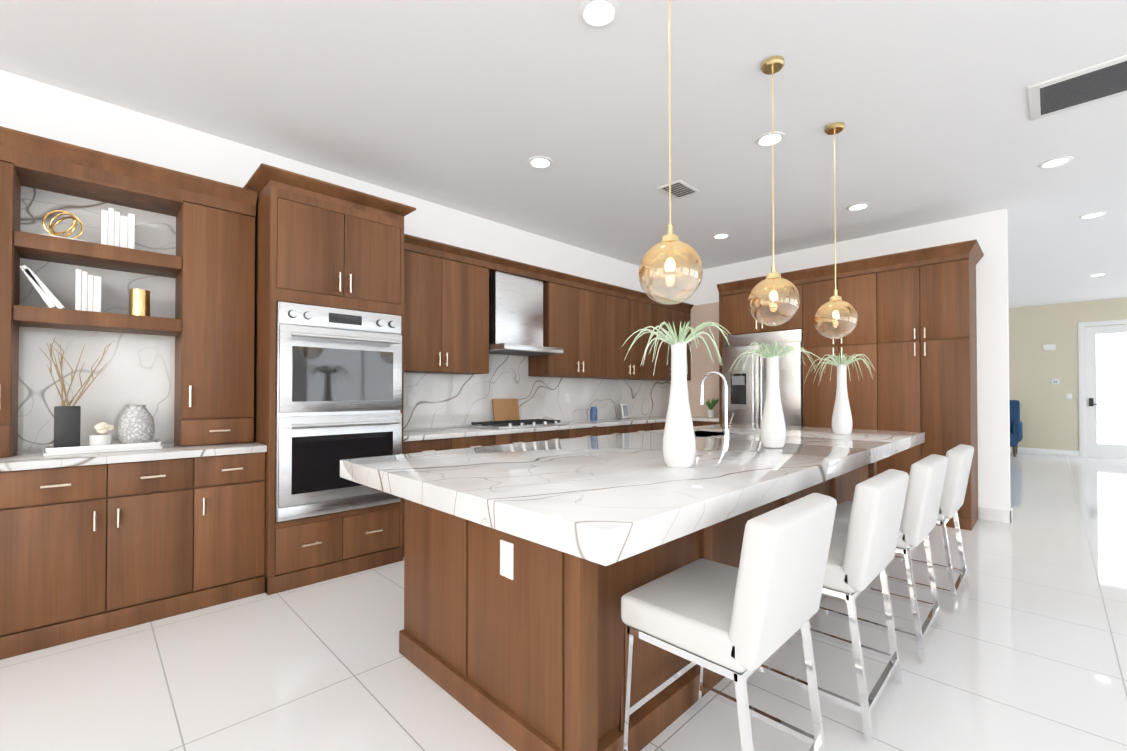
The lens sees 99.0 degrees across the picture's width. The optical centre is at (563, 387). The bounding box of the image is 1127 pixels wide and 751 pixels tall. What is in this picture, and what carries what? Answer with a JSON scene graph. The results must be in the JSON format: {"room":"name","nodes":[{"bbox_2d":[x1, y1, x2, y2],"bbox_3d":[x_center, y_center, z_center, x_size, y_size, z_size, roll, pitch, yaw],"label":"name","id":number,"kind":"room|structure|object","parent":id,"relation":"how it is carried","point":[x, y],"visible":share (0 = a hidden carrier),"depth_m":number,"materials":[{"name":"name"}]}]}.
{"room":"kitchen","nodes":[
{"label":"kitchen","id":0,"kind":"room"},
{"bbox_2d":[0,70,670,380],"bbox_3d":[0.268,-0.203,6.120,19.150,3.060,0.150,1,-1,-45],"label":"wall","id":1,"kind":"structure","parent":0,"point":[33,107],"depth_m":3.38,"materials":[{"name":"white paint"}]},
{"bbox_2d":[404,234,492,374],"bbox_3d":[-1.168,-0.695,4.322,1.010,1.114,0.400,1,-1,-45],"label":"upper cabinet","id":2,"kind":"object","parent":1,"relation":"attached to","point":[446,308],"visible":0.83,"depth_m":4.24,"materials":[{"name":"brown wood"}]},
{"bbox_2d":[488,256,551,282],"bbox_3d":[-0.533,-1.190,4.949,0.766,0.111,0.395,1,-1,-45],"label":"valance","id":3,"kind":"object","parent":1,"relation":"attached to","point":[496,263],"visible":0.57,"depth_m":4.81,"materials":[{"name":"brown wood"}]},
{"bbox_2d":[489,271,562,355],"bbox_3d":[-0.466,-0.740,4.875,0.758,0.786,0.558,1,-1,-45],"label":"range hood","id":4,"kind":"object","parent":1,"relation":"attached to","point":[515,315],"visible":0.77,"depth_m":4.80,"materials":[{"name":"silver metal"}]},
{"bbox_2d":[403,354,670,429],"bbox_3d":[-0.007,-0.363,5.730,4.647,1.509,0.018,1,-1,-45],"label":"backsplash","id":5,"kind":"structure","parent":1,"relation":"attached to","point":[450,400],"depth_m":5.25,"materials":[{"name":"stone"}]},
{"bbox_2d":[408,393,414,405],"bbox_3d":[-1.376,0.108,4.358,0.070,0.120,0.006,1,-1,-45],"label":"outlet","id":6,"kind":"object","parent":5,"relation":"attached to","point":[411,399],"depth_m":4.35,"materials":[{"name":"white plastic"}]},
{"bbox_2d":[566,393,569,402],"bbox_3d":[0.056,0.123,5.769,0.070,0.120,0.006,1,-1,-45],"label":"outlet","id":7,"kind":"object","parent":5,"relation":"attached to","point":[567,394],"depth_m":5.76,"materials":[{"name":"white plastic"}]},
{"bbox_2d":[528,270,607,377],"bbox_3d":[0.056,-0.674,5.564,0.940,1.100,0.348,1,-1,-45],"label":"upper cabinet","id":8,"kind":"object","parent":1,"relation":"attached to","point":[590,327],"depth_m":5.38,"materials":[{"name":"brown wood"}]},
{"bbox_2d":[604,286,651,379],"bbox_3d":[0.726,-0.667,6.224,0.940,1.100,0.348,1,-1,-45],"label":"upper cabinet","id":9,"kind":"object","parent":1,"relation":"attached to","point":[629,312],"depth_m":6.07,"materials":[{"name":"brown wood"}]},
{"bbox_2d":[652,298,691,380],"bbox_3d":[1.412,-0.660,6.900,0.986,1.100,0.348,1,-1,-45],"label":"upper cabinet","id":10,"kind":"object","parent":1,"relation":"attached to","point":[681,312],"depth_m":6.67,"materials":[{"name":"brown wood"}]},
{"bbox_2d":[0,453,1126,750],"bbox_3d":[3.479,1.321,2.844,19.150,0.060,9.300,1,-1,-45],"label":"floor","id":11,"kind":"structure","parent":0,"point":[1026,647],"depth_m":2.18,"materials":[{"name":"tile"}]},
{"bbox_2d":[0,474,3,637],"bbox_3d":[-3.008,0.841,2.353,0.370,0.890,0.598,1,-1,-45],"label":"base cabinet","id":12,"kind":"object","parent":11,"relation":"on","point":[1,475],"depth_m":2.28,"materials":[{"name":"brown wood"}]},
{"bbox_2d":[0,458,195,659],"bbox_3d":[-2.615,0.845,2.740,0.735,0.890,0.598,1,-1,-45],"label":"base cabinet","id":13,"kind":"object","parent":11,"relation":"on","point":[93,544],"depth_m":2.50,"materials":[{"name":"brown wood"}]},
{"bbox_2d":[0,442,266,473],"bbox_3d":[-3.134,0.374,2.213,2.948,0.040,0.628,1,-1,-45],"label":"countertop","id":14,"kind":"structure","parent":13,"relation":"on","point":[24,460],"depth_m":2.60,"materials":[{"name":"white stone"}]},
{"bbox_2d":[43,439,162,455],"bbox_3d":[-2.635,0.339,2.770,0.480,0.040,0.260,1,-1,-45],"label":"tray","id":15,"kind":"object","parent":14,"relation":"on","point":[82,448],"visible":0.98,"depth_m":2.68,"materials":[{"name":"white ceramic"}]},
{"bbox_2d":[39,336,113,447],"bbox_3d":[-2.700,0.032,2.672,0.298,0.619,0.108,1,-1,-45],"label":"vase","id":16,"kind":"object","parent":15,"relation":"on","point":[67,420],"visible":0.94,"depth_m":2.62,"materials":[{"name":"black ceramic"}]},
{"bbox_2d":[88,422,113,445],"bbox_3d":[-2.622,0.271,2.730,0.107,0.150,0.100,1,-1,-45],"label":"flower pot","id":17,"kind":"object","parent":15,"relation":"on","point":[102,437],"visible":0.94,"depth_m":2.70,"materials":[{"name":"white ceramic"}]},
{"bbox_2d":[117,405,154,443],"bbox_3d":[-2.542,0.224,2.862,0.170,0.245,0.170,1,-1,-45],"label":"textured vase","id":18,"kind":"object","parent":15,"relation":"on","point":[135,423],"visible":0.9,"depth_m":2.81,"materials":[{"name":"white ceramic"}]},
{"bbox_2d":[0,126,257,457],"bbox_3d":[-2.820,-0.474,2.685,1.824,1.665,0.410,1,-1,-45],"label":"hutch","id":19,"kind":"object","parent":14,"relation":"on","point":[179,360],"visible":1,"depth_m":2.93,"materials":[{"name":"brown wood"}]},
{"bbox_2d":[19,265,100,311],"bbox_3d":[-2.803,-0.543,2.691,0.311,0.234,0.170,1,-1,-45],"label":"books","id":20,"kind":"object","parent":19,"relation":"in","point":[48,298],"visible":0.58,"depth_m":2.68,"materials":[{"name":"white paper"}]},
{"bbox_2d":[39,210,85,240],"bbox_3d":[-2.777,-0.898,2.671,0.180,0.173,0.132,1,-1,-45],"label":"rings","id":21,"kind":"object","parent":19,"relation":"in","point":[75,218],"visible":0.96,"depth_m":2.66,"materials":[{"name":"gold metal"}]},
{"bbox_2d":[101,208,134,248],"bbox_3d":[-2.648,-0.922,2.855,0.143,0.225,0.180,1,-1,-45],"label":"books","id":22,"kind":"object","parent":19,"relation":"in","point":[117,229],"visible":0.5,"depth_m":2.79,"materials":[{"name":"white paper"}]},
{"bbox_2d":[129,289,149,315],"bbox_3d":[-2.542,-0.504,2.884,0.096,0.160,0.096,1,-1,-45],"label":"cylinder","id":23,"kind":"object","parent":19,"relation":"in","point":[139,301],"visible":0.88,"depth_m":2.85,"materials":[{"name":"gold metal"}]},
{"bbox_2d":[196,454,264,609],"bbox_3d":[-2.224,0.849,3.126,0.363,0.890,0.598,1,-1,-45],"label":"base cabinet","id":24,"kind":"object","parent":11,"relation":"on","point":[230,488],"depth_m":2.91,"materials":[{"name":"brown wood"}]},
{"bbox_2d":[243,163,415,594],"bbox_3d":[-1.732,-0.033,3.532,1.018,2.663,0.723,1,-1,-45],"label":"tall cabinet","id":25,"kind":"object","parent":11,"relation":"on","point":[322,243],"visible":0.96,"depth_m":3.23,"materials":[{"name":"brown wood"}]},
{"bbox_2d":[275,301,401,521],"bbox_3d":[-1.669,0.154,3.473,0.816,1.391,0.656,1,-1,-45],"label":"wall oven","id":26,"kind":"object","parent":25,"relation":"in","point":[338,385],"visible":0.94,"depth_m":3.22,"materials":[{"name":"silver metal"}]},
{"bbox_2d":[403,415,666,557],"bbox_3d":[0.215,0.856,5.506,4.667,0.929,0.630,1,-1,-45],"label":"base cabinet","id":27,"kind":"object","parent":11,"relation":"on","point":[429,439],"depth_m":4.48,"materials":[{"name":"brown wood"}]},
{"bbox_2d":[492,399,519,420],"bbox_3d":[-0.603,0.249,5.061,0.330,0.269,0.063,1,-1,-45],"label":"cutting board","id":28,"kind":"object","parent":27,"relation":"on","point":[505,409],"visible":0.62,"depth_m":5.04,"materials":[{"name":"brown wood"}]},
{"bbox_2d":[468,419,569,429],"bbox_3d":[-0.435,0.359,4.832,0.910,0.045,0.510,1,-1,-45],"label":"cooktop","id":29,"kind":"object","parent":27,"relation":"in","point":[514,424],"visible":1,"depth_m":4.67,"materials":[{"name":"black metal"}]},
{"bbox_2d":[590,407,596,420],"bbox_3d":[0.364,0.310,5.796,0.090,0.165,0.090,1,-1,-45],"label":"jar","id":30,"kind":"object","parent":27,"relation":"on","point":[593,413],"visible":1,"depth_m":5.76,"materials":[{"name":"blue glass"}]},
{"bbox_2d":[620,404,629,417],"bbox_3d":[0.812,0.304,6.339,0.140,0.188,0.053,1,-1,-45],"label":"picture frame","id":31,"kind":"object","parent":27,"relation":"on","point":[625,410],"visible":0.98,"depth_m":6.33,"materials":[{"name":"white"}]},
{"bbox_2d":[399,463,876,750],"bbox_3d":[0.925,0.871,3.190,3.650,0.850,1.209,1,-1,-45],"label":"kitchen island","id":32,"kind":"object","parent":11,"relation":"on","point":[528,566],"depth_m":1.78,"materials":[{"name":"brown wood"}]},
{"bbox_2d":[340,423,923,566],"bbox_3d":[0.955,0.402,3.165,4.070,0.085,1.695,1,-1,-45],"label":"island countertop","id":33,"kind":"structure","parent":32,"relation":"on","point":[602,500],"depth_m":1.87,"materials":[{"name":"white stone"}]},
{"bbox_2d":[622,321,729,467],"bbox_3d":[0.525,0.027,2.123,0.497,0.640,0.460,1,-1,-45],"label":"vase","id":34,"kind":"object","parent":33,"relation":"on","point":[679,446],"visible":1,"depth_m":2.10,"materials":[{"name":"white ceramic"}]},
{"bbox_2d":[694,431,735,434],"bbox_3d":[1.111,0.483,3.868,0.560,0.229,0.390,1,-1,-45],"label":"sink","id":35,"kind":"object","parent":33,"relation":"in","point":[696,432],"depth_m":4.10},
{"bbox_2d":[699,371,733,435],"bbox_3d":[1.189,0.119,3.750,0.092,0.493,0.258,1,-1,-45],"label":"faucet","id":36,"kind":"object","parent":33,"relation":"on","point":[725,431],"visible":1,"depth_m":3.67,"materials":[{"name":"silver metal"}]},
{"bbox_2d":[728,341,819,447],"bbox_3d":[1.271,0.035,2.900,0.521,0.640,0.499,1,-1,-45],"label":"vase","id":37,"kind":"object","parent":33,"relation":"on","point":[773,430],"visible":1,"depth_m":2.88,"materials":[{"name":"white ceramic"}]},
{"bbox_2d":[804,353,874,434],"bbox_3d":[2.210,0.045,3.822,0.478,0.641,0.488,1,-1,-45],"label":"vase","id":38,"kind":"object","parent":33,"relation":"on","point":[842,422],"visible":1,"depth_m":3.77,"materials":[{"name":"white ceramic"}]},
{"bbox_2d":[691,415,718,426],"bbox_3d":[2.036,0.867,6.533,0.631,0.929,0.463,1,-1,-45],"label":"base cabinet","id":39,"kind":"object","parent":11,"relation":"on","point":[697,420],"depth_m":6.34,"materials":[{"name":"brown wood"}]},
{"bbox_2d":[706,398,718,416],"bbox_3d":[2.034,0.270,6.606,0.170,0.263,0.221,1,-1,-45],"label":"potted plant","id":40,"kind":"object","parent":39,"relation":"on","point":[710,413],"visible":0.98,"depth_m":6.58,"materials":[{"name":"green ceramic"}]},
{"bbox_2d":[618,493,836,750],"bbox_3d":[0.534,0.814,1.571,0.520,0.928,0.520,1,-1,-45],"label":"stool","id":41,"kind":"object","parent":11,"relation":"on","point":[751,614],"visible":1,"depth_m":1.42,"materials":[{"name":"white leather"}]},
{"bbox_2d":[722,329,803,426],"bbox_3d":[2.541,0.332,5.954,0.697,1.984,0.952,1,-1,-45],"label":"refrigerator","id":42,"kind":"object","parent":11,"relation":"on","point":[746,401],"visible":0.38,"depth_m":5.77,"materials":[{"name":"silver metal"}]},
{"bbox_2d":[746,469,908,741],"bbox_3d":[1.131,0.819,2.076,0.520,0.928,0.520,1,-1,-45],"label":"stool","id":43,"kind":"object","parent":11,"relation":"on","point":[861,554],"visible":0.73,"depth_m":1.81,"materials":[{"name":"white leather"}]},
{"bbox_2d":[803,259,880,474],"bbox_3d":[3.182,0.001,5.403,0.598,2.634,0.722,1,-1,-45],"label":"tall cabinet","id":44,"kind":"object","parent":11,"relation":"on","point":[856,283],"depth_m":5.15,"materials":[{"name":"brown wood"}]},
{"bbox_2d":[813,454,947,661],"bbox_3d":[1.708,0.825,2.588,0.520,0.928,0.520,1,-1,-45],"label":"stool","id":45,"kind":"object","parent":11,"relation":"on","point":[927,474],"visible":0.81,"depth_m":2.32,"materials":[{"name":"white leather"}]},
{"bbox_2d":[876,444,973,611],"bbox_3d":[2.285,0.830,3.100,0.520,0.928,0.520,1,-1,-45],"label":"stool","id":46,"kind":"object","parent":11,"relation":"on","point":[959,456],"visible":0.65,"depth_m":2.81,"materials":[{"name":"white leather"}]},
{"bbox_2d":[877,243,977,530],"bbox_3d":[3.691,-0.004,4.886,0.598,2.634,0.730,1,-1,-45],"label":"tall cabinet","id":47,"kind":"object","parent":11,"relation":"on","point":[912,336],"depth_m":4.64,"materials":[{"name":"brown wood"}]},
{"bbox_2d":[1009,400,1022,456],"bbox_3d":[8.947,0.812,9.992,0.885,1.112,0.840,1,-1,-45],"label":"chair","id":48,"kind":"object","parent":11,"relation":"on","point":[1016,430],"visible":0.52,"depth_m":9.85,"materials":[{"name":"blue fabric"}]},
{"bbox_2d":[0,0,1126,307],"bbox_3d":[3.479,-1.799,2.878,19.150,0.060,9.300,1,-1,-45],"label":"ceiling","id":49,"kind":"structure","parent":0,"point":[470,106],"depth_m":3.01,"materials":[{"name":"white paint"}]},
{"bbox_2d":[528,156,552,168],"bbox_3d":[-0.181,-1.754,3.750,0.196,0.010,0.196,1,-1,-45],"label":"recessed light","id":50,"kind":"object","parent":49,"relation":"in","point":[539,162],"visible":1,"depth_m":3.75,"materials":[{"name":"white"}]},
{"bbox_2d":[578,0,619,28],"bbox_3d":[0.168,-1.770,2.270,0.196,0.010,0.196,1,-1,-45],"label":"recessed light","id":51,"kind":"object","parent":49,"relation":"in","point":[597,14],"visible":1,"depth_m":2.27,"materials":[{"name":"white"}]},
{"bbox_2d":[639,0,702,304],"bbox_3d":[0.442,-1.061,1.998,0.260,1.432,0.260,1,-1,-45],"label":"pendant light","id":52,"kind":"object","parent":49,"relation":"hanging from","point":[670,255],"visible":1,"depth_m":1.96,"materials":[{"name":"gold metal"}]},
{"bbox_2d":[658,180,698,197],"bbox_3d":[1.018,-1.748,4.243,0.320,0.010,0.220,1,-1,-45],"label":"ceiling vent","id":53,"kind":"object","parent":49,"relation":"in","point":[679,188],"visible":0.94,"depth_m":4.23,"materials":[{"name":"white metal"}]},
{"bbox_2d":[712,233,729,238],"bbox_3d":[1.805,-1.734,5.510,0.196,0.010,0.196,1,-1,-45],"label":"recessed light","id":54,"kind":"object","parent":49,"relation":"in","point":[721,236],"visible":0.98,"depth_m":5.50,"materials":[{"name":"white"}]},
{"bbox_2d":[755,131,784,146],"bbox_3d":[1.464,-1.757,3.405,0.196,0.010,0.196,1,-1,-45],"label":"recessed light","id":55,"kind":"object","parent":49,"relation":"in","point":[764,140],"visible":0.98,"depth_m":3.40,"materials":[{"name":"white"}]},
{"bbox_2d":[748,55,799,325],"bbox_3d":[1.140,-1.054,2.615,0.260,1.434,0.260,1,-1,-45],"label":"pendant light","id":56,"kind":"object","parent":49,"relation":"hanging from","point":[773,287],"visible":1,"depth_m":2.58,"materials":[{"name":"gold metal"}]},
{"bbox_2d":[814,122,857,338],"bbox_3d":[1.830,-1.046,3.239,0.260,1.436,0.260,1,-1,-45],"label":"pendant light","id":57,"kind":"object","parent":49,"relation":"hanging from","point":[836,307],"visible":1,"depth_m":3.21,"materials":[{"name":"gold metal"}]},
{"bbox_2d":[847,203,869,210],"bbox_3d":[2.845,-1.744,4.640,0.196,0.010,0.196,1,-1,-45],"label":"recessed light","id":58,"kind":"object","parent":49,"relation":"in","point":[857,206],"visible":1,"depth_m":4.63,"materials":[{"name":"white"}]},
{"bbox_2d":[1038,156,1073,168],"bbox_3d":[3.835,-1.754,3.748,0.196,0.010,0.196,1,-1,-45],"label":"recessed light","id":59,"kind":"object","parent":49,"relation":"in","point":[1055,162],"visible":1,"depth_m":3.75,"materials":[{"name":"white"}]},
{"bbox_2d":[1028,55,1126,120],"bbox_3d":[3.333,-1.764,2.552,0.485,0.015,1.240,1,-1,-45],"label":"ceiling vent","id":60,"kind":"object","parent":49,"relation":"in","point":[1089,85],"visible":1,"depth_m":2.82,"materials":[{"name":"white metal"}]},
{"bbox_2d":[1078,211,1106,218],"bbox_3d":[5.350,-1.742,4.861,0.196,0.010,0.196,1,-1,-45],"label":"recessed light","id":61,"kind":"object","parent":49,"relation":"in","point":[1092,215],"visible":0.96,"depth_m":4.86,"materials":[{"name":"white"}]},
{"bbox_2d":[1088,273,1106,276],"bbox_3d":[8.126,-1.715,7.315,0.196,0.010,0.196,1,-1,-45],"label":"recessed light","id":62,"kind":"object","parent":49,"relation":"in","point":[1099,274],"visible":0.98,"depth_m":7.29,"materials":[{"name":"white"}]},
{"bbox_2d":[671,209,1009,518],"bbox_3d":[3.043,-0.204,6.082,0.150,3.060,3.800,1,-1,-45],"label":"wall","id":63,"kind":"structure","parent":0,"point":[988,231],"depth_m":4.81,"materials":[{"name":"white paint"}]},
{"bbox_2d":[687,302,718,415],"bbox_3d":[2.040,-0.405,6.980,0.018,1.619,1.074,1,-1,-45],"label":"backsplash","id":64,"kind":"structure","parent":63,"relation":"attached to","point":[702,364],"depth_m":6.96,"materials":[{"name":"beige"}]},
{"bbox_2d":[721,271,804,338],"bbox_3d":[2.588,-0.989,6.017,0.598,0.639,0.970,1,-1,-45],"label":"upper cabinet","id":65,"kind":"object","parent":63,"relation":"attached to","point":[736,318],"depth_m":5.89,"materials":[{"name":"brown wood"}]},
{"bbox_2d":[1008,298,1126,450],"bbox_3d":[10.246,-0.166,9.528,0.150,3.060,9.300,1,-1,-45],"label":"wall","id":66,"kind":"structure","parent":0,"point":[1049,415],"depth_m":9.78,"materials":[{"name":"beige paint"}]},
{"bbox_2d":[1010,447,1078,456],"bbox_3d":[8.598,1.320,11.067,0.014,0.120,4.469,1,-1,-45],"label":"baseboard","id":67,"kind":"structure","parent":66,"relation":"attached to","point":[1072,453],"depth_m":9.79,"materials":[{"name":"white wood"}]},
{"bbox_2d":[1043,344,1055,350],"bbox_3d":[9.877,-0.823,9.774,0.039,0.121,0.172,1,-1,-45],"label":"thermostat","id":68,"kind":"object","parent":66,"relation":"attached to","point":[1051,347],"depth_m":9.76,"materials":[{"name":"white plastic"}]},
{"bbox_2d":[1051,379,1059,384],"bbox_3d":[9.934,-0.117,9.709,0.039,0.103,0.114,1,-1,-45],"label":"thermostat","id":69,"kind":"object","parent":66,"relation":"attached to","point":[1053,381],"depth_m":9.70,"materials":[{"name":"white plastic"}]},
{"bbox_2d":[1066,394,1071,399],"bbox_3d":[10.074,0.179,9.580,0.015,0.130,0.080,1,-1,-45],"label":"hall light switch","id":70,"kind":"object","parent":66,"relation":"attached to","point":[1068,396],"visible":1,"depth_m":9.58,"materials":[{"name":"white plastic"}]},
{"bbox_2d":[1078,319,1126,459],"bbox_3d":[10.619,0.033,9.065,0.115,2.649,1.240,1,-1,-45],"label":"hall door","id":71,"kind":"structure","parent":66,"relation":"in","point":[1102,362],"depth_m":9.29,"materials":[{"name":"white"}]}
]}

